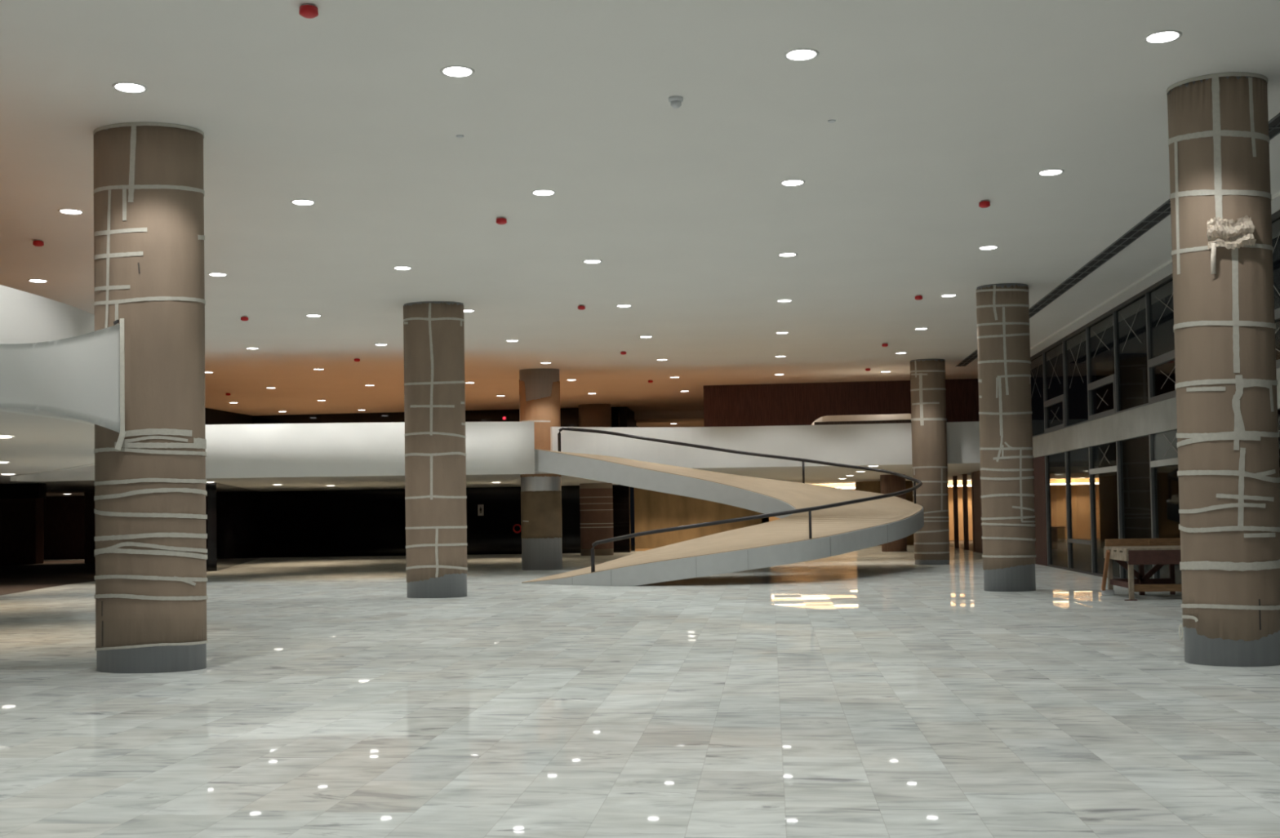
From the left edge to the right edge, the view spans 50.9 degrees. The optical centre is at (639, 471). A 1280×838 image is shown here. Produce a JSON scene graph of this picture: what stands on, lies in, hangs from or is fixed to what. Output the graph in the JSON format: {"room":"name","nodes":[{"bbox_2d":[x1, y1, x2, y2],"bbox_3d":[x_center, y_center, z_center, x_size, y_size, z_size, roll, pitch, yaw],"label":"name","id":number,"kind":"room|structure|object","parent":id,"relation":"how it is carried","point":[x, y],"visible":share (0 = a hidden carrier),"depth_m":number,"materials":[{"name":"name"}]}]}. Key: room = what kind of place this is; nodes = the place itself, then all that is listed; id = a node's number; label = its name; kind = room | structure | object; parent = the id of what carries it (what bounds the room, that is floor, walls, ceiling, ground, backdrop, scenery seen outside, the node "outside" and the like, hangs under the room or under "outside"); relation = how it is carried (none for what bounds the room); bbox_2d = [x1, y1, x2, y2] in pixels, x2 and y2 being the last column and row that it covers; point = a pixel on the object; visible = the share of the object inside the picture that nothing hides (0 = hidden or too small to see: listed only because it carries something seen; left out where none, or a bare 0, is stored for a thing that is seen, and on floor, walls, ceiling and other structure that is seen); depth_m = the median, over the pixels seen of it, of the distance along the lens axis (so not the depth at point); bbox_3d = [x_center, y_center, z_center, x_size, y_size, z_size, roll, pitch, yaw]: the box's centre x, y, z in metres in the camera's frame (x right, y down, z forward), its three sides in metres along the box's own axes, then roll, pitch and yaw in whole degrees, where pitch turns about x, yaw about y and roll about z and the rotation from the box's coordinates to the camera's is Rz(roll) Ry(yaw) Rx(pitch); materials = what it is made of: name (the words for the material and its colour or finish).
{"room":"building lobby","nodes":[
{"label":"building lobby","id":0,"kind":"room"},
{"bbox_2d":[43,496,208,559],"bbox_3d":[-22.165,2.441,59.513,12.400,2.800,0.300,-1,-2,5],"label":"wall","id":1,"kind":"structure","parent":0,"point":[63,516],"depth_m":59.68,"materials":[{"name":"black"}]},
{"bbox_2d":[204,408,252,424],"bbox_3d":[-16.356,-1.073,52.724,0.400,2.543,4.522,-1,-2,8],"label":"wall","id":2,"kind":"structure","parent":0,"point":[212,416],"depth_m":52.47,"materials":[{"name":"black paint"}]},
{"bbox_2d":[207,483,261,571],"bbox_3d":[-14.864,2.011,49.720,0.336,2.800,14.464,-1,-2,-11],"label":"wall","id":3,"kind":"structure","parent":0,"point":[233,513],"depth_m":46.70,"materials":[{"name":"black glass"}]},
{"bbox_2d":[0,411,617,496],"bbox_3d":[-17.165,-0.180,31.316,27.850,0.500,61.000,-1,-2,5],"label":"ceiling","id":4,"kind":"structure","parent":0,"point":[39,444],"depth_m":28.64,"materials":[{"name":"white paint"}]},
{"bbox_2d":[0,435,14,438],"bbox_3d":[-8.745,-0.466,18.358,0.360,0.014,0.360,-1,-2,5],"label":"recessed light","id":5,"kind":"object","parent":4,"relation":"attached to","point":[1,437],"visible":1,"depth_m":18.30,"materials":[{"name":"white"}]},
{"bbox_2d":[0,483,46,499],"bbox_3d":[-24.008,0.705,40.696,12.400,0.450,0.400,-1,-2,5],"label":"trim","id":6,"kind":"structure","parent":4,"relation":"attached to","point":[23,491],"depth_m":39.97,"materials":[{"name":"black"}]},
{"bbox_2d":[0,284,534,481],"bbox_3d":[-10.881,-1.036,18.073,12.880,1.410,35.807,-1,-2,5],"label":"parapet","id":7,"kind":"object","parent":4,"relation":"attached to","point":[491,448],"visible":0.39,"depth_m":34.35,"materials":[{"name":"white paint"}]},
{"bbox_2d":[0,318,125,450],"bbox_3d":[-6.056,-0.918,14.044,1.276,1.401,0.145,0,-2,-18],"label":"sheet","id":8,"kind":"object","parent":7,"relation":"attached to","point":[82,377],"visible":1,"depth_m":14.03,"materials":[{"name":"white paint"}]},
{"bbox_2d":[252,406,619,427],"bbox_3d":[-14.771,-1.026,55.082,28.100,2.543,0.300,-1,-2,5],"label":"wall","id":9,"kind":"structure","parent":0,"point":[569,416],"depth_m":54.52,"materials":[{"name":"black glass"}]},
{"bbox_2d":[261,484,631,557],"bbox_3d":[-8.250,2.103,56.167,15.750,2.800,0.300,-1,-2,5],"label":"wall","id":10,"kind":"structure","parent":0,"point":[338,522],"depth_m":56.29,"materials":[{"name":"black glass"}]},
{"bbox_2d":[477,504,484,515],"bbox_3d":[-6.619,1.615,55.833,0.240,0.460,0.030,-1,-2,5],"label":"wall sign","id":11,"kind":"object","parent":10,"relation":"attached to","point":[480,507],"visible":1,"depth_m":55.82,"materials":[{"name":"grey"}]},
{"bbox_2d":[512,524,520,533],"bbox_3d":[-5.076,2.373,55.628,0.377,0.377,0.125,-1,-2,5],"label":"ring","id":12,"kind":"object","parent":10,"relation":"attached to","point":[518,525],"visible":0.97,"depth_m":55.58,"materials":[{"name":"red plastic"}]},
{"bbox_2d":[619,406,636,427],"bbox_3d":[-0.471,-1.253,55.464,0.300,2.543,3.800,-1,-2,5],"label":"wall","id":13,"kind":"structure","parent":0,"point":[626,415],"depth_m":53.62,"materials":[{"name":"black"}]},
{"bbox_2d":[0,0,1279,415],"bbox_3d":[-10.338,-3.373,27.987,42.200,0.300,71.500,-1,-2,5],"label":"ceiling","id":14,"kind":"structure","parent":0,"point":[940,108],"depth_m":16.56,"materials":[{"name":"paint"}]},
{"bbox_2d":[27,279,48,283],"bbox_3d":[-10.589,-3.349,23.626,0.329,0.014,0.329,-1,-2,5],"label":"recessed light","id":15,"kind":"object","parent":14,"relation":"in","point":[38,281],"visible":1,"depth_m":23.62,"materials":[{"name":"white"}]},
{"bbox_2d":[32,239,44,246],"bbox_3d":[-9.073,-3.443,20.258,0.156,0.088,0.156,-1,-2,5],"label":"sprinkler","id":16,"kind":"object","parent":14,"relation":"attached to","point":[37,242],"visible":1,"depth_m":20.21,"materials":[{"name":"red metal"}]},
{"bbox_2d":[57,208,84,214],"bbox_3d":[-7.801,-3.560,18.415,0.329,0.014,0.329,-1,-2,5],"label":"recessed light","id":17,"kind":"object","parent":14,"relation":"in","point":[68,211],"visible":1,"depth_m":18.40,"materials":[{"name":"white"}]},
{"bbox_2d":[111,81,147,93],"bbox_3d":[-5.013,-3.770,13.203,0.329,0.014,0.329,-1,-2,5],"label":"recessed light","id":18,"kind":"object","parent":14,"relation":"in","point":[122,86],"visible":1,"depth_m":13.19,"materials":[{"name":"white glass"}]},
{"bbox_2d":[208,272,227,276],"bbox_3d":[-7.327,-3.414,23.313,0.329,0.014,0.329,-1,-2,5],"label":"recessed light","id":19,"kind":"object","parent":14,"relation":"in","point":[214,274],"visible":1,"depth_m":23.29,"materials":[{"name":"white"}]},
{"bbox_2d":[240,315,248,320],"bbox_3d":[-8.304,-3.207,28.207,0.156,0.088,0.156,-1,-2,5],"label":"sprinkler","id":20,"kind":"object","parent":14,"relation":"attached to","point":[242,318],"visible":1,"depth_m":28.15,"materials":[{"name":"red"}]},
{"bbox_2d":[290,199,315,205],"bbox_3d":[-4.539,-3.624,18.101,0.329,0.014,0.329,-1,-2,5],"label":"recessed light","id":21,"kind":"object","parent":14,"relation":"in","point":[296,202],"visible":1,"depth_m":18.08,"materials":[{"name":"white glass"}]},
{"bbox_2d":[298,3,318,18],"bbox_3d":[-2.759,-3.834,11.186,0.156,0.088,0.156,-1,-2,5],"label":"smoke detector","id":22,"kind":"object","parent":14,"relation":"attached to","point":[308,11],"visible":1,"depth_m":11.13,"materials":[{"name":"red plastic"}]},
{"bbox_2d":[305,314,321,317],"bbox_3d":[-6.854,-3.268,28.211,0.329,0.014,0.329,-1,-2,5],"label":"recessed light","id":23,"kind":"object","parent":14,"relation":"in","point":[308,315],"visible":1,"depth_m":28.16,"materials":[{"name":"white"}]},
{"bbox_2d":[374,343,387,346],"bbox_3d":[-6.380,-3.122,33.109,0.329,0.014,0.329,-1,-2,5],"label":"recessed light","id":24,"kind":"object","parent":14,"relation":"in","point":[377,344],"visible":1,"depth_m":33.09,"materials":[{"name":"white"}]},
{"bbox_2d":[392,266,412,270],"bbox_3d":[-4.066,-3.478,22.999,0.329,0.014,0.329,-1,-2,5],"label":"recessed light","id":25,"kind":"object","parent":14,"relation":"in","point":[397,268],"visible":1,"depth_m":22.96,"materials":[{"name":"white"}]},
{"bbox_2d":[440,65,475,77],"bbox_3d":[-1.751,-3.834,12.890,0.329,0.014,0.329,-1,-2,5],"label":"recessed light","id":26,"kind":"object","parent":14,"relation":"in","point":[452,71],"visible":1,"depth_m":12.87,"materials":[{"name":"white glass"}]},
{"bbox_2d":[463,309,475,312],"bbox_3d":[-3.592,-3.332,27.897,0.329,0.014,0.329,-1,-2,5],"label":"recessed light","id":27,"kind":"object","parent":14,"relation":"in","point":[464,310],"visible":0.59,"depth_m":27.85,"materials":[{"name":"white"}]},
{"bbox_2d":[496,217,506,224],"bbox_3d":[-1.987,-3.593,19.266,0.156,0.088,0.156,-1,-2,5],"label":"sprinkler","id":28,"kind":"object","parent":14,"relation":"attached to","point":[500,220],"visible":1,"depth_m":19.21,"materials":[{"name":"red metal"}]},
{"bbox_2d":[505,339,519,342],"bbox_3d":[-3.118,-3.186,32.795,0.329,0.014,0.329,-1,-2,5],"label":"recessed light","id":29,"kind":"object","parent":14,"relation":"in","point":[508,340],"visible":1,"depth_m":32.75,"materials":[{"name":"white"}]},
{"bbox_2d":[531,189,555,195],"bbox_3d":[-1.278,-3.689,17.788,0.329,0.014,0.329,-1,-2,5],"label":"recessed light","id":30,"kind":"object","parent":14,"relation":"in","point":[539,192],"visible":1,"depth_m":17.78,"materials":[{"name":"white glass"}]},
{"bbox_2d":[577,305,585,310],"bbox_3d":[-1.195,-3.349,27.454,0.156,0.088,0.156,-1,-2,5],"label":"sprinkler","id":31,"kind":"object","parent":14,"relation":"attached to","point":[580,307],"visible":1,"depth_m":27.41,"materials":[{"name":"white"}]},
{"bbox_2d":[582,259,602,263],"bbox_3d":[-0.804,-3.543,22.686,0.329,0.014,0.329,-1,-2,5],"label":"recessed light","id":32,"kind":"object","parent":14,"relation":"in","point":[587,261],"visible":1,"depth_m":22.66,"materials":[{"name":"white"}]},
{"bbox_2d":[616,304,631,307],"bbox_3d":[-0.330,-3.397,27.584,0.329,0.014,0.329,-1,-2,5],"label":"recessed light","id":33,"kind":"object","parent":14,"relation":"in","point":[619,305],"visible":1,"depth_m":27.53,"materials":[{"name":"white"}]},
{"bbox_2d":[639,335,653,337],"bbox_3d":[0.143,-3.251,32.482,0.329,0.014,0.329,-1,-2,5],"label":"recessed light","id":34,"kind":"object","parent":14,"relation":"in","point":[644,336],"visible":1,"depth_m":32.42,"materials":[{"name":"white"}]},
{"bbox_2d":[668,95,683,108],"bbox_3d":[0.371,-3.797,13.837,0.150,0.100,0.150,-1,-2,5],"label":"smoke detector","id":35,"kind":"object","parent":14,"relation":"attached to","point":[676,101],"visible":1,"depth_m":13.79,"materials":[{"name":"grey plastic"}]},
{"bbox_2d":[775,331,789,333],"bbox_3d":[3.405,-3.315,32.168,0.329,0.014,0.329,-1,-2,5],"label":"recessed light","id":36,"kind":"object","parent":14,"relation":"in","point":[782,332],"visible":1,"depth_m":32.10,"materials":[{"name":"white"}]},
{"bbox_2d":[776,299,792,302],"bbox_3d":[2.932,-3.461,27.270,0.329,0.014,0.329,-1,-2,5],"label":"recessed light","id":37,"kind":"object","parent":14,"relation":"in","point":[778,300],"visible":1,"depth_m":27.24,"materials":[{"name":"white"}]},
{"bbox_2d":[777,252,797,257],"bbox_3d":[2.458,-3.607,22.372,0.329,0.014,0.329,-1,-2,5],"label":"recessed light","id":38,"kind":"object","parent":14,"relation":"in","point":[787,254],"visible":1,"depth_m":22.37,"materials":[{"name":"white"}]},
{"bbox_2d":[779,179,804,186],"bbox_3d":[1.984,-3.753,17.474,0.329,0.014,0.329,-1,-2,5],"label":"recessed light","id":39,"kind":"object","parent":14,"relation":"in","point":[788,182],"visible":1,"depth_m":17.46,"materials":[{"name":"white glass"}]},
{"bbox_2d":[783,48,818,61],"bbox_3d":[1.511,-3.899,12.576,0.329,0.014,0.329,-1,-2,5],"label":"recessed light","id":40,"kind":"object","parent":14,"relation":"in","point":[800,54],"visible":1,"depth_m":12.56,"materials":[{"name":"white glass"}]},
{"bbox_2d":[827,119,835,123],"bbox_3d":[2.104,-3.842,14.736,0.090,0.012,0.090,-1,-2,5],"label":"disc","id":41,"kind":"object","parent":14,"relation":"attached to","point":[831,121],"visible":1,"depth_m":14.72,"materials":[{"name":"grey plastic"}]},
{"bbox_2d":[881,342,888,346],"bbox_3d":[6.303,-3.252,34.566,0.156,0.088,0.156,-1,-2,5],"label":"sprinkler","id":42,"kind":"object","parent":14,"relation":"attached to","point":[884,344],"visible":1,"depth_m":34.51,"materials":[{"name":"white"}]},
{"bbox_2d":[915,294,922,300],"bbox_3d":[5.582,-3.480,26.903,0.156,0.088,0.156,-1,-2,5],"label":"sprinkler","id":43,"kind":"object","parent":14,"relation":"attached to","point":[918,297],"visible":1,"depth_m":26.85,"materials":[{"name":"red"}]},
{"bbox_2d":[914,327,928,329],"bbox_3d":[6.667,-3.380,31.855,0.329,0.014,0.329,-1,-2,5],"label":"recessed light","id":44,"kind":"object","parent":14,"relation":"in","point":[921,328],"visible":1,"depth_m":31.78,"materials":[{"name":"white"}]},
{"bbox_2d":[940,293,956,297],"bbox_3d":[6.194,-3.526,26.956,0.329,0.014,0.329,-1,-2,5],"label":"recessed light","id":45,"kind":"object","parent":14,"relation":"in","point":[947,295],"visible":1,"depth_m":26.94,"materials":[{"name":"white"}]},
{"bbox_2d":[978,200,990,208],"bbox_3d":[4.800,-3.724,18.714,0.156,0.088,0.156,-1,-2,5],"label":"sprinkler","id":46,"kind":"object","parent":14,"relation":"attached to","point":[984,203],"visible":1,"depth_m":18.66,"materials":[{"name":"red"}]},
{"bbox_2d":[977,245,998,249],"bbox_3d":[5.720,-3.672,22.059,0.329,0.014,0.329,-1,-2,5],"label":"recessed light","id":47,"kind":"object","parent":14,"relation":"in","point":[984,247],"visible":1,"depth_m":22.03,"materials":[{"name":"white"}]},
{"bbox_2d":[1037,168,1064,176],"bbox_3d":[5.246,-3.817,17.161,0.329,0.014,0.329,-1,-2,5],"label":"recessed light","id":48,"kind":"object","parent":14,"relation":"in","point":[1049,172],"visible":1,"depth_m":17.15,"materials":[{"name":"white glass"}]},
{"bbox_2d":[1029,199,1170,318],"bbox_3d":[8.072,-3.630,24.451,0.309,0.022,11.567,-1,-2,5],"label":"ceiling vent","id":49,"kind":"object","parent":14,"relation":"in","point":[1153,219],"depth_m":22.75,"materials":[{"name":"grey metal"}]},
{"bbox_2d":[1143,30,1182,44],"bbox_3d":[4.772,-3.963,12.263,0.329,0.014,0.329,-1,-2,5],"label":"recessed light","id":50,"kind":"object","parent":14,"relation":"in","point":[1165,36],"visible":1,"depth_m":12.25,"materials":[{"name":"white glass"}]},
{"bbox_2d":[1268,112,1279,140],"bbox_3d":[7.176,-3.906,15.188,0.309,0.022,1.114,-1,-2,5],"label":"ceiling vent","id":51,"kind":"object","parent":14,"relation":"in","point":[1274,123],"depth_m":15.20,"materials":[{"name":"grey metal"}]},
{"bbox_2d":[0,545,1279,837],"bbox_3d":[-10.345,2.834,30.567,41.450,0.200,77.000,-1,-2,5],"label":"floor","id":52,"kind":"structure","parent":0,"point":[871,692],"depth_m":10.78,"materials":[{"name":"stone"}]},
{"bbox_2d":[0,558,250,595],"bbox_3d":[-20.449,3.185,39.574,19.400,0.004,35.000,-1,-2,5],"label":"carpet","id":53,"kind":"object","parent":52,"relation":"on","point":[17,578],"visible":0.6,"depth_m":41.53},
{"bbox_2d":[0,498,44,564],"bbox_3d":[-25.005,2.300,53.510,2.300,2.800,0.600,-1,-2,5],"label":"wall","id":54,"kind":"structure","parent":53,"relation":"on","point":[21,520],"depth_m":53.17,"materials":[{"name":"black"}]},
{"bbox_2d":[84,492,95,563],"bbox_3d":[-21.074,2.222,53.132,1.600,2.800,0.600,-1,-2,5],"label":"pillar","id":55,"kind":"structure","parent":53,"relation":"on","point":[89,503],"depth_m":52.89,"materials":[{"name":"black"}]},
{"bbox_2d":[93,122,208,673],"bbox_3d":[-5.349,-0.787,14.675,1.234,5.873,0.860,-1,-2,5],"label":"column","id":56,"kind":"structure","parent":52,"relation":"on","point":[150,553],"depth_m":14.33,"materials":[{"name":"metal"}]},
{"bbox_2d":[403,301,467,598],"bbox_3d":[-4.105,-0.422,26.940,1.263,5.873,0.862,-1,-2,5],"label":"column","id":57,"kind":"structure","parent":52,"relation":"on","point":[434,389],"depth_m":26.60,"materials":[{"name":"stone"}]},
{"bbox_2d":[519,368,562,570],"bbox_3d":[-2.914,-0.050,39.430,1.211,5.873,0.827,-1,-2,5],"label":"column","id":58,"kind":"structure","parent":52,"relation":"on","point":[541,527],"depth_m":39.09,"materials":[{"name":"stone"}]},
{"bbox_2d":[578,404,613,555],"bbox_3d":[-1.716,0.335,52.321,1.296,5.873,0.816,-1,-2,5],"label":"column","id":59,"kind":"structure","parent":52,"relation":"on","point":[596,500],"depth_m":51.97,"materials":[{"name":"brown stone"}]},
{"bbox_2d":[521,426,924,586],"bbox_3d":[2.235,0.604,33.864,10.426,4.040,9.198,-1,-2,5],"label":"ramp","id":60,"kind":"object","parent":52,"relation":"on","point":[816,522],"visible":1,"depth_m":33.25,"materials":[{"name":"grey"}]},
{"bbox_2d":[855,480,914,546],"bbox_3d":[11.067,1.882,60.386,2.700,2.860,2.000,-1,-2,5],"label":"wall","id":61,"kind":"structure","parent":52,"relation":"on","point":[868,486],"depth_m":59.64,"materials":[{"name":"brown wood"}]},
{"bbox_2d":[880,474,906,551],"bbox_3d":[9.625,1.585,50.986,0.940,2.910,0.800,-1,-2,5],"label":"column","id":62,"kind":"structure","parent":52,"relation":"on","point":[889,484],"depth_m":50.65,"materials":[{"name":"brown wood"}]},
{"bbox_2d":[910,359,950,564],"bbox_3d":[8.329,-0.264,38.602,1.017,5.873,0.847,-1,-2,5],"label":"column","id":63,"kind":"structure","parent":52,"relation":"on","point":[927,376],"depth_m":38.26,"materials":[{"name":"stone"}]},
{"bbox_2d":[952,475,959,548],"bbox_3d":[12.719,1.637,54.103,0.160,2.900,0.180,-1,-2,5],"label":"post","id":64,"kind":"object","parent":52,"relation":"on","point":[954,477],"visible":1,"depth_m":54.01,"materials":[{"name":"brown wood"}]},
{"bbox_2d":[962,474,968,550],"bbox_3d":[12.459,1.556,51.416,0.160,2.900,0.180,-1,-2,5],"label":"post","id":65,"kind":"object","parent":52,"relation":"on","point":[965,504],"visible":1,"depth_m":51.34,"materials":[{"name":"brown wood"}]},
{"bbox_2d":[971,472,974,551],"bbox_3d":[12.236,1.488,49.108,0.160,2.900,0.180,-1,-2,5],"label":"post","id":66,"kind":"object","parent":52,"relation":"on","point":[972,500],"visible":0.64,"depth_m":49.05,"materials":[{"name":"brown wood"}]},
{"bbox_2d":[975,283,1035,591],"bbox_3d":[7.064,-0.641,25.925,1.011,5.873,0.844,-1,-2,8],"label":"column","id":67,"kind":"structure","parent":52,"relation":"on","point":[1006,469],"depth_m":25.59,"materials":[{"name":"stone"}]},
{"bbox_2d":[1101,546,1182,600],"bbox_3d":[8.837,1.746,23.261,1.330,0.875,1.570,-1,-2,5],"label":"workbench","id":68,"kind":"object","parent":52,"relation":"on","point":[1158,556],"visible":0.74,"depth_m":22.79,"materials":[{"name":"brown wood"}]},
{"bbox_2d":[1105,537,1180,546],"bbox_3d":[8.922,1.257,23.780,1.320,0.130,0.090,-1,-2,5],"label":"plank","id":69,"kind":"object","parent":68,"relation":"on","point":[1172,541],"visible":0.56,"depth_m":23.78,"materials":[{"name":"brown wood"}]},
{"bbox_2d":[1166,72,1279,666],"bbox_3d":[5.948,-1.010,13.595,0.953,5.873,0.943,0,-2,-24],"label":"column","id":70,"kind":"structure","parent":52,"relation":"on","point":[1224,326],"depth_m":13.29,"materials":[{"name":"stone"}]},
{"bbox_2d":[634,410,704,427],"bbox_3d":[1.736,-2.279,59.302,4.000,0.320,5.800,-1,-2,5],"label":"wall","id":71,"kind":"structure","parent":0,"point":[691,418],"depth_m":56.60,"materials":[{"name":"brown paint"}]},
{"bbox_2d":[634,488,768,549],"bbox_3d":[2.620,1.897,57.182,5.700,2.910,0.400,-1,-2,5],"label":"wall","id":72,"kind":"structure","parent":0,"point":[653,510],"depth_m":57.08,"materials":[{"name":"brown wood"}]},
{"bbox_2d":[635,548,653,551],"bbox_3d":[2.623,3.295,56.924,5.700,0.100,0.030,-1,-2,5],"label":"baseboard","id":73,"kind":"structure","parent":72,"relation":"attached to","point":[636,549],"depth_m":57.15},
{"bbox_2d":[694,463,980,484],"bbox_3d":[5.675,0.045,52.394,13.570,0.390,29.650,-1,-2,5],"label":"ceiling","id":74,"kind":"structure","parent":0,"point":[818,474],"depth_m":46.53,"materials":[{"name":"white paint"}]},
{"bbox_2d":[550,421,980,468],"bbox_3d":[4.305,-0.749,39.136,13.767,1.210,1.176,-1,-2,-3],"label":"parapet","id":75,"kind":"object","parent":74,"relation":"attached to","point":[869,444],"visible":0.69,"depth_m":39.34,"materials":[{"name":"white paint"}]},
{"bbox_3d":[5.672,-0.165,52.400,13.570,0.030,29.650,-1,-2,5],"label":"covering","id":76,"kind":"object","parent":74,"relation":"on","visible":0},
{"bbox_2d":[811,413,911,425],"bbox_3d":[6.964,-1.167,41.586,3.250,1.250,1.480,-1,-2,5],"label":"stack","id":77,"kind":"object","parent":76,"relation":"on","point":[897,418],"visible":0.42,"depth_m":40.94,"materials":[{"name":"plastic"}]},
{"bbox_2d":[703,378,979,426],"bbox_3d":[7.147,-1.641,47.201,9.560,2.543,4.800,-1,-2,5],"label":"wall","id":78,"kind":"structure","parent":0,"point":[774,404],"depth_m":44.93,"materials":[{"name":"brown wood"}]},
{"bbox_2d":[1030,352,1045,435],"bbox_3d":[11.040,-2.073,37.404,0.090,2.163,2.500,-1,-2,5],"label":"window","id":79,"kind":"structure","parent":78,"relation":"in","point":[1037,366],"depth_m":37.19,"materials":[{"name":"black glass"}]},
{"bbox_2d":[1043,341,1067,432],"bbox_3d":[10.792,-2.147,34.918,0.105,2.163,2.500,-1,-2,5],"label":"window","id":80,"kind":"structure","parent":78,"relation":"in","point":[1055,403],"depth_m":34.87,"materials":[{"name":"black glass"}]},
{"bbox_2d":[1065,328,1089,426],"bbox_3d":[10.559,-2.222,32.430,0.090,2.163,2.500,-1,-2,5],"label":"window","id":81,"kind":"structure","parent":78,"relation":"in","point":[1077,348],"depth_m":32.42,"materials":[{"name":"black glass"}]},
{"bbox_2d":[1087,311,1119,420],"bbox_3d":[10.311,-2.296,29.943,0.105,2.163,2.500,-1,-2,5],"label":"window","id":82,"kind":"structure","parent":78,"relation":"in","point":[1103,387],"depth_m":29.87,"materials":[{"name":"black glass"}]},
{"bbox_2d":[1030,191,1279,357],"bbox_3d":[9.648,-3.633,24.805,0.500,0.049,69.000,-1,-2,5],"label":"trim","id":83,"kind":"structure","parent":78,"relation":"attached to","point":[1165,270],"depth_m":27.79,"materials":[{"name":"paint"}]},
{"bbox_2d":[1030,209,1279,411],"bbox_3d":[9.412,-2.615,20.576,0.100,2.243,36.600,-1,-2,5],"label":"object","id":84,"kind":"structure","parent":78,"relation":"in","point":[1133,321],"depth_m":27.47,"materials":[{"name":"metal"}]},
{"bbox_2d":[1032,365,1279,437],"bbox_3d":[10.017,-1.292,26.811,0.160,0.030,49.200,-1,-2,5],"label":"trim","id":85,"kind":"structure","parent":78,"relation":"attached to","point":[1277,366],"depth_m":28.68,"materials":[{"name":"grey metal"}]},
{"bbox_2d":[1147,279,1176,403],"bbox_3d":[9.830,-2.444,24.968,0.105,2.163,2.500,-1,-2,5],"label":"window","id":86,"kind":"structure","parent":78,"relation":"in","point":[1161,366],"depth_m":25.43,"materials":[{"name":"black glass"}]},
{"bbox_2d":[1271,217,1279,366],"bbox_3d":[9.349,-2.592,19.994,0.105,2.163,2.500,-1,-2,5],"label":"window","id":87,"kind":"structure","parent":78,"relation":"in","point":[1275,224],"depth_m":19.66,"materials":[{"name":"black glass"}]},
{"bbox_2d":[768,480,973,541],"bbox_3d":[14.621,1.895,66.525,16.900,3.100,0.300,-1,-2,5],"label":"wall","id":88,"kind":"structure","parent":0,"point":[950,482],"depth_m":66.28,"materials":[{"name":"orange wood"}]},
{"bbox_2d":[835,484,971,489],"bbox_3d":[14.520,0.766,66.227,16.200,0.120,0.340,-1,-2,5],"label":"light","id":89,"kind":"object","parent":88,"relation":"attached to","point":[960,486],"visible":0.02,"depth_m":66.14,"materials":[{"name":"beige"}]},
{"bbox_2d":[848,486,971,489],"bbox_3d":[14.521,0.804,66.225,16.200,0.045,0.340,-1,-2,5],"label":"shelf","id":90,"kind":"object","parent":89,"relation":"attached to","point":[849,488],"depth_m":66.42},
{"bbox_2d":[947,472,971,480],"bbox_3d":[17.905,0.116,60.230,9.090,0.250,11.700,-1,-2,5],"label":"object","id":91,"kind":"structure","parent":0,"point":[969,475],"depth_m":59.41,"materials":[{"name":"white paint"}]},
{"bbox_2d":[973,456,1047,566],"bbox_3d":[11.602,1.258,42.563,0.120,2.970,12.800,-1,-2,5],"label":"wall","id":92,"kind":"structure","parent":0,"point":[1039,489],"depth_m":37.30,"materials":[{"name":"brown wood"}]},
{"bbox_2d":[1044,455,1050,564],"bbox_3d":[10.977,1.038,36.106,0.110,2.925,0.100,-1,-2,5],"label":"trim","id":93,"kind":"structure","parent":92,"relation":"attached to","point":[1046,456],"depth_m":36.07,"materials":[{"name":"grey metal"}]},
{"bbox_2d":[1047,451,1071,568],"bbox_3d":[10.852,0.999,34.813,0.110,2.925,2.500,-1,-2,5],"label":"window","id":94,"kind":"structure","parent":92,"relation":"in","point":[1058,464],"depth_m":34.75,"materials":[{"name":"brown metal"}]},
{"bbox_2d":[1066,446,1095,573],"bbox_3d":[10.604,0.925,32.327,0.125,2.925,2.500,-1,-2,5],"label":"window","id":95,"kind":"structure","parent":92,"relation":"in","point":[1082,540],"depth_m":32.25,"materials":[{"name":"glass"}]},
{"bbox_2d":[1089,440,1124,578],"bbox_3d":[10.368,0.851,29.839,0.115,2.925,2.500,-1,-2,5],"label":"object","id":96,"kind":"structure","parent":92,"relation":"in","point":[1106,461],"depth_m":29.85,"materials":[{"name":"black glass"}]},
{"bbox_2d":[1047,564,1182,592],"bbox_3d":[9.370,2.022,19.186,0.100,0.050,34.100,-1,-2,5],"label":"trim","id":97,"kind":"structure","parent":92,"relation":"attached to","point":[1051,566],"depth_m":32.29,"materials":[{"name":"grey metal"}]},
{"bbox_2d":[1120,434,1157,578],"bbox_3d":[10.130,0.777,27.351,0.110,2.925,2.500,-1,-2,5],"label":"column","id":98,"kind":"structure","parent":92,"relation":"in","point":[1137,476],"depth_m":27.29,"materials":[{"name":"grey metal"}]},
{"bbox_2d":[1032,368,1279,457],"bbox_3d":[10.052,-0.990,26.798,0.180,0.575,49.200,-1,-2,5],"label":"beam","id":99,"kind":"structure","parent":92,"relation":"attached to","point":[1158,417],"depth_m":28.71,"materials":[{"name":"grey paint"}]},
{"bbox_2d":[1150,429,1181,584],"bbox_3d":[9.887,0.703,24.864,0.115,2.925,2.500,-1,-2,5],"label":"window","id":100,"kind":"structure","parent":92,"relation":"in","point":[1165,464],"depth_m":25.32,"materials":[{"name":"black glass"}]},
{"bbox_2d":[1277,408,1279,474],"bbox_3d":[9.409,0.555,19.889,0.110,2.925,2.500,-1,-2,5],"label":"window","id":101,"kind":"structure","parent":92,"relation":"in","point":[1278,410],"depth_m":19.71,"materials":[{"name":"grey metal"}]},
{"label":"outside","id":102,"kind":"structure","parent":0,"visible":0},
{"bbox_2d":[949,540,973,551],"bbox_3d":[24.600,2.526,38.755,26.550,0.200,54.000,-1,-2,5],"label":"paving","id":103,"kind":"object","parent":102,"point":[971,542],"depth_m":59.43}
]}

